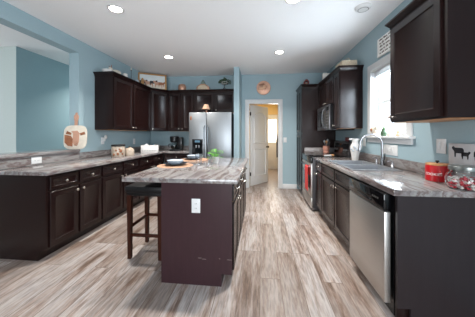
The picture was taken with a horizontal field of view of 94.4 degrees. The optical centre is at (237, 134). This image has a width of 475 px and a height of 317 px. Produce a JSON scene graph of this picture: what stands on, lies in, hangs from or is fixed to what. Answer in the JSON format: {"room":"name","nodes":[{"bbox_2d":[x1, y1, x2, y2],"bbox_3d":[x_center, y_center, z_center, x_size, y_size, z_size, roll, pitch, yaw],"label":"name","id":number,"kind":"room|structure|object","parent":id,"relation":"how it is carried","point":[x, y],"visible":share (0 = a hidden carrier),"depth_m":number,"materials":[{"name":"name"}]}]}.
{"room":"kitchen","nodes":[
{"label":"kitchen","id":0,"kind":"room"},
{"bbox_2d":[0,46,15,152],"bbox_3d":[-5.128,-0.080,3.821,3.020,2.740,0.120,0,0,6],"label":"wall","id":1,"kind":"structure","parent":0,"point":[7,54],"depth_m":3.62,"materials":[{"name":"paint"}]},
{"bbox_2d":[16,46,68,151],"bbox_3d":[-3.582,-0.080,4.669,0.123,2.740,2.120,0,0,6],"label":"wall","id":2,"kind":"structure","parent":0,"point":[46,80],"depth_m":4.01,"materials":[{"name":"blue paint"}]},
{"bbox_2d":[0,0,150,169],"bbox_3d":[-2.589,-0.080,2.647,0.160,2.740,5.940,0,0,6],"label":"wall","id":3,"kind":"structure","parent":0,"point":[84,59],"depth_m":3.44,"materials":[{"name":"blue paint"}]},
{"bbox_2d":[80,146,140,158],"bbox_3d":[-2.311,0.326,4.473,0.018,0.099,2.206,0,0,6],"label":"backsplash","id":4,"kind":"structure","parent":3,"relation":"attached to","point":[89,154],"depth_m":3.74,"materials":[{"name":"stone"}]},
{"bbox_2d":[93,71,150,130],"bbox_3d":[-2.149,-0.560,4.277,0.374,0.966,1.288,0,0,6],"label":"upper cabinet","id":5,"kind":"object","parent":3,"relation":"attached to","point":[122,103],"visible":1,"depth_m":3.84,"materials":[{"name":"brown wood"}]},
{"bbox_2d":[108,65,121,73],"bbox_3d":[-2.219,-1.138,3.985,0.099,0.191,0.223,0,0,36],"label":"figurine","id":6,"kind":"object","parent":5,"relation":"on","point":[111,68],"visible":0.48,"depth_m":3.95,"materials":[{"name":"white ceramic"}]},
{"bbox_2d":[150,88,167,130],"bbox_3d":[-1.928,-0.561,5.221,0.626,0.963,0.679,0,0,6],"label":"upper cabinet","id":7,"kind":"object","parent":3,"relation":"attached to","point":[159,97],"visible":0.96,"depth_m":5.05,"materials":[{"name":"brown wood"}]},
{"bbox_2d":[138,72,166,89],"bbox_3d":[-1.982,-1.232,5.135,0.621,0.380,0.054,0,0,-24],"label":"framed picture","id":8,"kind":"object","parent":7,"relation":"on","point":[159,81],"visible":0.7,"depth_m":5.15,"materials":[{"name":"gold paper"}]},
{"bbox_2d":[0,169,394,316],"bbox_3d":[-2.421,1.315,2.861,8.800,0.050,11.800,0,0,6],"label":"floor","id":9,"kind":"structure","parent":0,"point":[291,261],"depth_m":1.98,"materials":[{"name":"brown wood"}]},
{"bbox_2d":[0,175,47,260],"bbox_3d":[-2.242,0.854,2.272,0.597,0.872,0.021,0,0,6],"label":"end panel","id":10,"kind":"object","parent":9,"relation":"on","point":[23,198],"visible":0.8,"depth_m":2.26,"materials":[{"name":"brown wood"}]},
{"bbox_2d":[40,165,100,259],"bbox_3d":[-2.179,0.854,2.660,0.644,0.872,0.760,0,0,6],"label":"base cabinet","id":11,"kind":"object","parent":9,"relation":"on","point":[74,197],"visible":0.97,"depth_m":2.54,"materials":[{"name":"brown wood"}]},
{"bbox_2d":[95,158,138,227],"bbox_3d":[-2.093,0.854,3.501,0.644,0.872,0.930,0,0,6],"label":"base cabinet","id":12,"kind":"object","parent":9,"relation":"on","point":[113,194],"visible":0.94,"depth_m":3.30,"materials":[{"name":"brown wood"}]},
{"bbox_2d":[125,182,160,260],"bbox_3d":[-0.940,0.909,2.453,0.410,0.762,0.430,0,0,6],"label":"bar stool","id":13,"kind":"object","parent":9,"relation":"on","point":[146,189],"visible":0.66,"depth_m":2.28,"materials":[{"name":"brown wood"}]},
{"bbox_2d":[134,153,162,205],"bbox_3d":[-1.995,0.854,4.456,0.644,0.872,0.990,0,0,6],"label":"base cabinet","id":14,"kind":"object","parent":9,"relation":"on","point":[148,162],"visible":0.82,"depth_m":4.27,"materials":[{"name":"brown wood"}]},
{"bbox_2d":[0,145,188,175],"bbox_3d":[-1.770,0.346,3.869,1.218,0.140,3.338,0,0,6],"label":"countertop","id":15,"kind":"structure","parent":14,"relation":"on","point":[89,159],"depth_m":2.95,"materials":[{"name":"stone"}]},
{"bbox_2d":[0,149,79,169],"bbox_3d":[-2.628,0.298,2.835,0.355,0.152,1.105,0,0,6],"label":"backsplash","id":16,"kind":"structure","parent":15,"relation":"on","point":[11,159],"depth_m":2.72,"materials":[{"name":"stone"}]},
{"bbox_2d":[31,156,41,163],"bbox_3d":[-2.479,0.318,2.716,0.010,0.082,0.125,0,0,6],"label":"wall outlet","id":17,"kind":"object","parent":16,"relation":"attached to","point":[34,160],"visible":1,"depth_m":2.71,"materials":[{"name":"white plastic"}]},
{"bbox_2d":[63,113,86,148],"bbox_3d":[-2.443,-0.055,3.322,0.340,0.554,0.053,0,0,-2],"label":"cutting board","id":18,"kind":"object","parent":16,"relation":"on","point":[75,136],"visible":0.97,"depth_m":3.31,"materials":[{"name":"white wood"}]},
{"bbox_2d":[111,144,124,156],"bbox_3d":[-2.030,0.273,3.745,0.216,0.205,0.219,0,0,6],"label":"canister","id":19,"kind":"object","parent":15,"relation":"on","point":[117,150],"visible":0.98,"depth_m":3.66,"materials":[{"name":"ceramic"}]},
{"bbox_2d":[125,146,133,155],"bbox_3d":[-1.931,0.289,3.927,0.160,0.171,0.160,0,0,6],"label":"lidded pot","id":20,"kind":"object","parent":15,"relation":"on","point":[129,151],"visible":0.97,"depth_m":3.87,"materials":[{"name":"ceramic"}]},
{"bbox_2d":[141,145,158,152],"bbox_3d":[-1.838,0.300,4.630,0.340,0.150,0.182,0,0,-14],"label":"storage box","id":21,"kind":"object","parent":15,"relation":"on","point":[144,148],"visible":1,"depth_m":4.54,"materials":[{"name":"white plastic"}]},
{"bbox_2d":[168,136,183,150],"bbox_3d":[-1.429,0.206,5.128,0.288,0.338,0.266,0,0,2],"label":"coffee maker","id":22,"kind":"object","parent":15,"relation":"on","point":[177,142],"visible":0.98,"depth_m":5.04,"materials":[{"name":"black plastic"}]},
{"bbox_2d":[164,153,188,162],"bbox_3d":[-1.328,0.854,5.173,0.575,0.872,0.639,0,0,6],"label":"base cabinet","id":23,"kind":"object","parent":9,"relation":"on","point":[167,156],"visible":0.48,"depth_m":4.90,"materials":[{"name":"brown wood"}]},
{"bbox_2d":[161,167,246,286],"bbox_3d":[-0.250,0.854,2.704,0.665,0.872,1.651,0,0,6],"label":"kitchen island","id":24,"kind":"object","parent":9,"relation":"on","point":[201,248],"visible":0.94,"depth_m":1.89,"materials":[{"name":"brown wood"}]},
{"bbox_2d":[122,158,247,183],"bbox_3d":[-0.422,0.396,2.727,1.025,0.040,1.700,0,0,6],"label":"island countertop","id":25,"kind":"structure","parent":24,"relation":"on","point":[227,170],"depth_m":2.12,"materials":[{"name":"stone"}]},
{"bbox_2d":[157,163,192,167],"bbox_3d":[-0.752,0.373,2.670,0.424,0.005,0.424,0,0,6],"label":"placemat","id":26,"kind":"object","parent":25,"relation":"on","point":[186,164],"visible":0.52,"depth_m":2.56,"materials":[{"name":"wicker"}]},
{"bbox_2d":[163,162,186,165],"bbox_3d":[-0.752,0.357,2.670,0.280,0.024,0.280,0,0,6],"label":"dinner plate","id":27,"kind":"object","parent":26,"relation":"on","point":[166,163],"visible":0.77,"depth_m":2.60,"materials":[{"name":"black ceramic"}]},
{"bbox_2d":[167,159,183,163],"bbox_3d":[-0.752,0.335,2.670,0.200,0.050,0.200,0,0,6],"label":"bowl","id":28,"kind":"object","parent":27,"relation":"on","point":[171,161],"visible":0.83,"depth_m":2.62,"materials":[{"name":"white ceramic"}]},
{"bbox_2d":[183,158,206,160],"bbox_3d":[-0.654,0.373,3.284,0.424,0.005,0.424,0,0,6],"label":"placemat","id":29,"kind":"object","parent":25,"relation":"on","point":[184,159],"visible":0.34,"depth_m":3.28,"materials":[{"name":"wicker"}]},
{"bbox_2d":[195,154,201,164],"bbox_3d":[-0.480,0.310,2.723,0.084,0.130,0.084,0,0,6],"label":"drinking glass","id":30,"kind":"object","parent":25,"relation":"on","point":[198,157],"visible":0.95,"depth_m":2.69,"materials":[{"name":"white"}]},
{"bbox_2d":[207,154,211,161],"bbox_3d":[-0.383,0.320,3.035,0.076,0.110,0.076,0,0,6],"label":"drinking glass","id":31,"kind":"object","parent":25,"relation":"on","point":[208,155],"visible":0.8,"depth_m":3.01,"materials":[{"name":"white"}]},
{"bbox_2d":[207,149,222,162],"bbox_3d":[-0.286,0.281,2.868,0.241,0.187,0.281,0,0,-1],"label":"potted herb","id":32,"kind":"object","parent":25,"relation":"on","point":[214,156],"visible":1,"depth_m":2.85,"materials":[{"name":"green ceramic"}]},
{"bbox_2d":[212,156,219,162],"bbox_3d":[-0.283,0.332,2.884,0.098,0.086,0.098,0,0,6],"label":"pot","id":33,"kind":"object","parent":25,"relation":"on","point":[216,160],"depth_m":2.85,"materials":[{"name":"white ceramic"}]},
{"bbox_2d":[192,199,199,212],"bbox_3d":[-0.356,0.610,1.880,0.075,0.120,0.010,0,0,6],"label":"wall outlet","id":34,"kind":"object","parent":24,"relation":"attached to","point":[195,202],"visible":1,"depth_m":1.88,"materials":[{"name":"white plastic"}]},
{"bbox_2d":[189,112,233,157],"bbox_3d":[-0.556,0.407,5.010,0.925,1.765,0.786,0,0,6],"label":"refrigerator","id":35,"kind":"object","parent":9,"relation":"on","point":[208,131],"visible":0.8,"depth_m":4.68,"materials":[{"name":"metal"}]},
{"bbox_2d":[203,104,209,112],"bbox_3d":[-0.696,-0.565,4.896,0.176,0.205,0.176,0,0,6],"label":"lamp","id":36,"kind":"object","parent":35,"relation":"on","point":[206,106],"visible":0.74,"depth_m":4.85,"materials":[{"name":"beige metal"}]},
{"bbox_2d":[296,84,335,189],"bbox_3d":[1.690,0.123,4.852,0.714,2.333,0.673,0,0,6],"label":"pantry cabinet","id":37,"kind":"object","parent":9,"relation":"on","point":[308,136],"visible":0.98,"depth_m":4.57,"materials":[{"name":"brown wood"}]},
{"bbox_2d":[314,161,322,211],"bbox_3d":[1.566,0.854,3.436,0.644,0.872,0.375,0,0,6],"label":"base cabinet","id":38,"kind":"object","parent":9,"relation":"on","point":[318,173],"visible":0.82,"depth_m":3.43,"materials":[{"name":"brown wood"}]},
{"bbox_2d":[301,141,351,209],"bbox_3d":[1.593,0.690,4.024,0.728,1.140,0.764,0,0,6],"label":"range","id":39,"kind":"object","parent":9,"relation":"on","point":[341,148],"visible":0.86,"depth_m":3.80,"materials":[{"name":"metal"}]},
{"bbox_2d":[305,164,309,190],"bbox_3d":[1.212,0.742,3.817,0.044,0.421,0.238,0,0,6],"label":"dish towel","id":40,"kind":"object","parent":39,"relation":"hanging from","point":[307,169],"visible":1,"depth_m":3.78,"materials":[{"name":"red fabric"}]},
{"bbox_2d":[302,153,345,156],"bbox_3d":[1.578,0.378,4.025,0.620,0.012,0.764,0,0,6],"label":"cooktop","id":41,"kind":"object","parent":39,"relation":"in","point":[303,154],"depth_m":4.04,"materials":[{"name":"black glass"}]},
{"bbox_2d":[322,164,353,246],"bbox_3d":[1.490,0.854,2.697,0.644,0.872,1.100,0,0,6],"label":"base cabinet","id":42,"kind":"object","parent":9,"relation":"on","point":[335,183],"visible":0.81,"depth_m":2.64,"materials":[{"name":"brown wood"}]},
{"bbox_2d":[314,152,474,197],"bbox_3d":[1.490,0.344,2.542,0.648,0.145,2.190,0,0,6],"label":"countertop","id":43,"kind":"structure","parent":42,"relation":"on","point":[411,181],"depth_m":1.88,"materials":[{"name":"stone"}]},
{"bbox_2d":[349,138,361,159],"bbox_3d":[1.724,0.216,3.223,0.162,0.319,0.132,0,0,-31],"label":"pitcher","id":44,"kind":"object","parent":43,"relation":"on","point":[354,146],"visible":0.91,"depth_m":3.18,"materials":[{"name":"white ceramic"}]},
{"bbox_2d":[327,160,402,170],"bbox_3d":[1.497,0.461,2.717,0.495,0.181,0.870,0,0,6],"label":"sink","id":45,"kind":"object","parent":43,"relation":"in","point":[350,164],"visible":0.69,"depth_m":2.70,"materials":[{"name":"metal"}]},
{"bbox_2d":[358,134,385,164],"bbox_3d":[1.675,0.181,2.752,0.289,0.387,0.089,0,0,31],"label":"faucet","id":46,"kind":"object","parent":43,"relation":"on","point":[382,159],"visible":1,"depth_m":2.71,"materials":[{"name":"silver metal"}]},
{"bbox_2d":[425,160,449,182],"bbox_3d":[1.624,0.292,1.789,0.155,0.166,0.154,0,0,6],"label":"canister","id":47,"kind":"object","parent":43,"relation":"on","point":[435,171],"visible":0.96,"depth_m":1.74,"materials":[{"name":"red metal"}]},
{"bbox_2d":[444,164,474,191],"bbox_3d":[1.567,0.295,1.513,0.214,0.159,0.214,0,0,6],"label":"candy jar","id":48,"kind":"object","parent":43,"relation":"on","point":[458,177],"visible":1,"depth_m":1.47,"materials":[{"name":"clear glass"}]},
{"bbox_2d":[449,143,474,165],"bbox_3d":[1.694,0.222,1.611,0.010,0.305,0.340,0,0,6],"label":"sign","id":49,"kind":"object","parent":43,"relation":"on","point":[461,154],"visible":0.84,"depth_m":1.66,"materials":[{"name":"white wood"}]},
{"bbox_2d":[349,178,394,315],"bbox_3d":[1.362,0.856,1.831,0.612,0.868,0.620,0,0,6],"label":"dishwasher","id":50,"kind":"object","parent":9,"relation":"on","point":[372,209],"visible":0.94,"depth_m":1.70,"materials":[{"name":"stainless steel"},{"name":"black plastic"}]},
{"bbox_2d":[395,196,408,316],"bbox_3d":[1.375,0.854,1.505,0.550,0.872,0.022,0,0,6],"label":"strip","id":51,"kind":"object","parent":9,"relation":"on","point":[398,312],"visible":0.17,"depth_m":1.53,"materials":[{"name":"brown wood"}]},
{"bbox_2d":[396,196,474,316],"bbox_3d":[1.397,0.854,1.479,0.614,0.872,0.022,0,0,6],"label":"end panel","id":52,"kind":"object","parent":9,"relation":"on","point":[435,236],"visible":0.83,"depth_m":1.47,"materials":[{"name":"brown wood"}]},
{"bbox_3d":[1.687,0.854,4.477,0.614,0.872,0.140,0,0,6],"label":"base cabinet","id":53,"kind":"object","parent":9,"relation":"on","visible":0},
{"bbox_2d":[304,148,333,152],"bbox_3d":[1.688,0.344,4.477,0.648,0.145,0.141,0,0,6],"label":"countertop","id":54,"kind":"structure","parent":53,"relation":"on","point":[306,150],"depth_m":4.54,"materials":[{"name":"stone"}]},
{"bbox_2d":[323,146,329,152],"bbox_3d":[1.792,0.302,4.445,0.128,0.145,0.128,0,0,6],"label":"utensil crock","id":55,"kind":"object","parent":54,"relation":"on","point":[325,148],"visible":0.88,"depth_m":4.40,"materials":[{"name":"pink ceramic"}]},
{"bbox_2d":[0,0,403,76],"bbox_3d":[-2.576,-1.500,1.349,8.800,0.100,8.760,0,0,6],"label":"ceiling","id":56,"kind":"structure","parent":0,"point":[203,37],"depth_m":3.07,"materials":[{"name":"paint"}]},
{"bbox_2d":[107,4,123,12],"bbox_3d":[-1.404,-1.445,2.536,0.180,0.008,0.180,0,0,6],"label":"recessed light","id":57,"kind":"object","parent":56,"relation":"in","point":[114,8],"visible":1,"depth_m":2.52,"materials":[{"name":"beige"}]},
{"bbox_2d":[109,6,121,11],"bbox_3d":[-1.404,-1.447,2.536,0.133,0.002,0.133,0,0,6],"label":"diffuser","id":58,"kind":"object","parent":57,"relation":"attached to","point":[112,8],"depth_m":2.52,"materials":[{"name":"beige plastic"}]},
{"bbox_2d":[164,55,173,58],"bbox_3d":[-1.288,-1.445,4.112,0.180,0.008,0.180,0,0,6],"label":"recessed light","id":59,"kind":"object","parent":56,"relation":"in","point":[165,56],"visible":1,"depth_m":4.12,"materials":[{"name":"beige plastic"}]},
{"bbox_2d":[274,50,284,53],"bbox_3d":[0.737,-1.445,3.865,0.180,0.008,0.180,0,0,6],"label":"recessed light","id":60,"kind":"object","parent":56,"relation":"in","point":[277,51],"visible":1,"depth_m":3.87,"materials":[{"name":"beige"}]},
{"bbox_2d":[285,0,300,3],"bbox_3d":[0.596,-1.445,2.352,0.180,0.008,0.180,0,0,6],"label":"recessed light","id":61,"kind":"object","parent":56,"relation":"in","point":[286,1],"visible":1,"depth_m":2.39,"materials":[{"name":"beige plastic"}]},
{"bbox_2d":[355,2,371,12],"bbox_3d":[1.427,-1.431,2.498,0.170,0.036,0.170,0,0,6],"label":"smoke detector","id":62,"kind":"object","parent":56,"relation":"attached to","point":[363,7],"visible":1,"depth_m":2.47,"materials":[{"name":"white plastic"}]},
{"bbox_2d":[151,73,322,188],"bbox_3d":[-2.137,-0.080,5.647,8.800,2.740,0.120,0,0,6],"label":"wall","id":63,"kind":"structure","parent":0,"point":[283,86],"depth_m":5.27,"materials":[{"name":"blue paint"}]},
{"bbox_2d":[159,145,188,149],"bbox_3d":[-1.591,0.326,5.519,1.198,0.099,0.020,0,0,6],"label":"backsplash","id":64,"kind":"structure","parent":63,"relation":"attached to","point":[160,146],"depth_m":5.53,"materials":[{"name":"stone"}]},
{"bbox_2d":[168,90,193,130],"bbox_3d":[-1.314,-0.560,5.311,0.630,0.966,0.374,0,0,6],"label":"upper cabinet","id":65,"kind":"object","parent":63,"relation":"attached to","point":[180,102],"visible":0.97,"depth_m":5.16,"materials":[{"name":"brown wood"}]},
{"bbox_2d":[178,84,185,89],"bbox_3d":[-1.329,-1.130,5.283,0.196,0.176,0.196,0,0,6],"label":"pot","id":66,"kind":"object","parent":65,"relation":"on","point":[180,86],"visible":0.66,"depth_m":5.21,"materials":[{"name":"brown ceramic"}]},
{"bbox_2d":[194,89,233,113],"bbox_3d":[-0.519,-0.775,5.230,0.965,0.536,0.374,0,0,6],"label":"upper cabinet","id":67,"kind":"object","parent":63,"relation":"attached to","point":[219,100],"visible":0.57,"depth_m":5.07,"materials":[{"name":"brown wood"}]},
{"bbox_2d":[196,80,209,88],"bbox_3d":[-0.820,-1.172,5.248,0.320,0.260,0.105,0,0,6],"label":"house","id":68,"kind":"object","parent":67,"relation":"on","point":[202,85],"visible":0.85,"depth_m":5.20,"materials":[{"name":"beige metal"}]},
{"bbox_2d":[218,77,230,88],"bbox_3d":[-0.302,-1.197,5.199,0.316,0.317,0.222,0,0,6],"label":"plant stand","id":69,"kind":"object","parent":67,"relation":"on","point":[225,81],"visible":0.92,"depth_m":5.17,"materials":[{"name":"plant"}]},
{"bbox_2d":[250,105,268,185],"bbox_3d":[0.590,0.272,5.708,0.103,2.020,0.732,0,0,44],"label":"door","id":70,"kind":"structure","parent":63,"relation":"in","point":[259,146],"depth_m":5.68,"materials":[{"name":"wood"}]},
{"bbox_2d":[256,81,270,94],"bbox_3d":[0.624,-1.120,5.264,0.340,0.340,0.064,0,0,6],"label":"wall plaque","id":71,"kind":"object","parent":63,"relation":"attached to","point":[263,87],"visible":1,"depth_m":5.27,"materials":[{"name":"beige ceramic"}]},
{"bbox_2d":[245,99,282,188],"bbox_3d":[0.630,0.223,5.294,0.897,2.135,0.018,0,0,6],"label":"trim","id":72,"kind":"structure","parent":63,"relation":"attached to","point":[280,101],"depth_m":5.27,"materials":[{"name":"white wood"}]},
{"bbox_2d":[283,184,296,188],"bbox_3d":[1.243,1.235,5.233,0.328,0.110,0.016,0,0,6],"label":"baseboard","id":73,"kind":"structure","parent":63,"relation":"attached to","point":[285,186],"depth_m":5.22,"materials":[{"name":"white wood"}]},
{"bbox_2d":[234,67,241,157],"bbox_3d":[0.010,-0.080,5.040,0.115,2.740,0.650,0,0,6],"label":"wall","id":74,"kind":"structure","parent":0,"point":[237,73],"depth_m":4.72,"materials":[{"name":"blue paint"}]},
{"bbox_2d":[254,104,277,114],"bbox_3d":[1.049,0.070,8.387,1.220,2.440,0.100,0,0,6],"label":"wall","id":75,"kind":"structure","parent":0,"point":[272,108],"depth_m":8.31,"materials":[{"name":"yellow paint"}]},
{"bbox_2d":[327,0,474,163],"bbox_3d":[1.725,-0.080,0.899,0.150,2.740,8.540,0,0,6],"label":"wall","id":76,"kind":"structure","parent":0,"point":[423,149],"depth_m":2.36,"materials":[{"name":"blue paint"}]},
{"bbox_2d":[318,72,333,107],"bbox_3d":[1.781,-0.777,4.069,0.374,0.531,0.925,0,0,6],"label":"upper cabinet","id":77,"kind":"object","parent":76,"relation":"attached to","point":[326,86],"visible":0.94,"depth_m":3.98,"materials":[{"name":"brown wood"}]},
{"bbox_2d":[317,104,354,130],"bbox_3d":[1.725,-0.292,4.008,0.463,0.440,0.765,0,0,6],"label":"microwave","id":78,"kind":"object","parent":77,"relation":"attached to","point":[325,114],"visible":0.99,"depth_m":3.85,"materials":[{"name":"silver metal"}]},
{"bbox_2d":[332,65,363,128],"bbox_3d":[1.719,-0.568,3.457,0.374,0.951,0.303,0,0,6],"label":"upper cabinet","id":79,"kind":"object","parent":76,"relation":"attached to","point":[348,79],"visible":1,"depth_m":3.34,"materials":[{"name":"brown wood"}]},
{"bbox_2d":[335,58,356,67],"bbox_3d":[1.751,-1.130,3.560,0.220,0.176,0.320,0,0,6],"label":"basket","id":80,"kind":"object","parent":79,"relation":"on","point":[343,62],"visible":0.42,"depth_m":3.40,"materials":[{"name":"beige wicker"}]},
{"bbox_2d":[377,31,389,57],"bbox_3d":[1.815,-1.117,2.637,0.022,0.235,0.500,0,0,6],"label":"wall sign","id":81,"kind":"object","parent":76,"relation":"attached to","point":[383,44],"visible":0.58,"depth_m":2.74,"materials":[{"name":"white wood"}]},
{"bbox_2d":[364,53,415,144],"bbox_3d":[1.876,-0.430,2.688,0.215,1.070,0.990,0,0,6],"label":"window","id":82,"kind":"structure","parent":76,"relation":"in","point":[379,69],"depth_m":3.02,"materials":[{"name":"clear glass"}]},
{"bbox_2d":[370,125,378,133],"bbox_3d":[1.836,-0.051,2.963,0.068,0.141,0.178,0,0,6],"label":"rooster figurine","id":83,"kind":"object","parent":82,"relation":"on","point":[374,129],"visible":0.69,"depth_m":2.92,"materials":[{"name":"white ceramic"}]},
{"bbox_2d":[373,63,389,79],"bbox_3d":[1.878,-0.818,2.688,0.060,0.125,0.738,0,0,6],"label":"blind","id":84,"kind":"object","parent":82,"relation":"attached to","point":[383,70],"depth_m":2.86,"materials":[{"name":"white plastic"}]},
{"bbox_2d":[376,114,388,135],"bbox_3d":[1.824,-0.119,2.749,0.066,0.276,0.258,0,0,6],"label":"flower vase","id":85,"kind":"object","parent":82,"relation":"on","point":[383,132],"visible":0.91,"depth_m":2.73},
{"bbox_2d":[383,144,397,155],"bbox_3d":[1.819,0.184,2.613,0.011,0.119,0.282,0,0,6],"label":"light switch","id":86,"kind":"object","parent":76,"relation":"attached to","point":[388,149],"visible":1,"depth_m":2.61,"materials":[{"name":"white plastic"}]},
{"bbox_2d":[359,152,424,174],"bbox_3d":[1.803,0.323,2.510,0.020,0.104,2.190,0,0,6],"label":"backsplash","id":87,"kind":"structure","parent":76,"relation":"attached to","point":[413,166],"depth_m":2.42,"materials":[{"name":"stone"}]},
{"bbox_2d":[385,0,474,122],"bbox_3d":[1.542,-0.575,1.732,0.374,0.936,0.696,0,0,6],"label":"upper cabinet","id":88,"kind":"object","parent":76,"relation":"attached to","point":[432,42],"visible":1,"depth_m":1.55,"materials":[{"name":"brown wood"}]},
{"bbox_2d":[436,139,445,153],"bbox_3d":[1.745,0.100,1.887,0.011,0.125,0.100,0,0,6],"label":"light switch","id":89,"kind":"object","parent":76,"relation":"attached to","point":[440,143],"visible":1,"depth_m":1.88,"materials":[{"name":"white plastic"}]},
{"bbox_3d":[1.556,0.070,6.857,0.100,2.440,3.040,0,0,6],"label":"wall","id":90,"kind":"structure","parent":0,"visible":0},
{"bbox_2d":[268,115,277,168],"bbox_3d":[1.245,0.275,8.243,0.760,2.030,0.106,0,0,6],"label":"door","id":91,"kind":"structure","parent":90,"relation":"in","point":[272,119],"depth_m":8.26,"materials":[{"name":"white wood"}]},
{"bbox_2d":[276,135,277,156],"bbox_3d":[1.389,0.287,7.096,0.280,0.906,0.100,0,0,6],"label":"coat","id":92,"kind":"object","parent":90,"relation":"hanging from","point":[277,135],"visible":0.16,"depth_m":7.06,"materials":[{"name":"fabric"}]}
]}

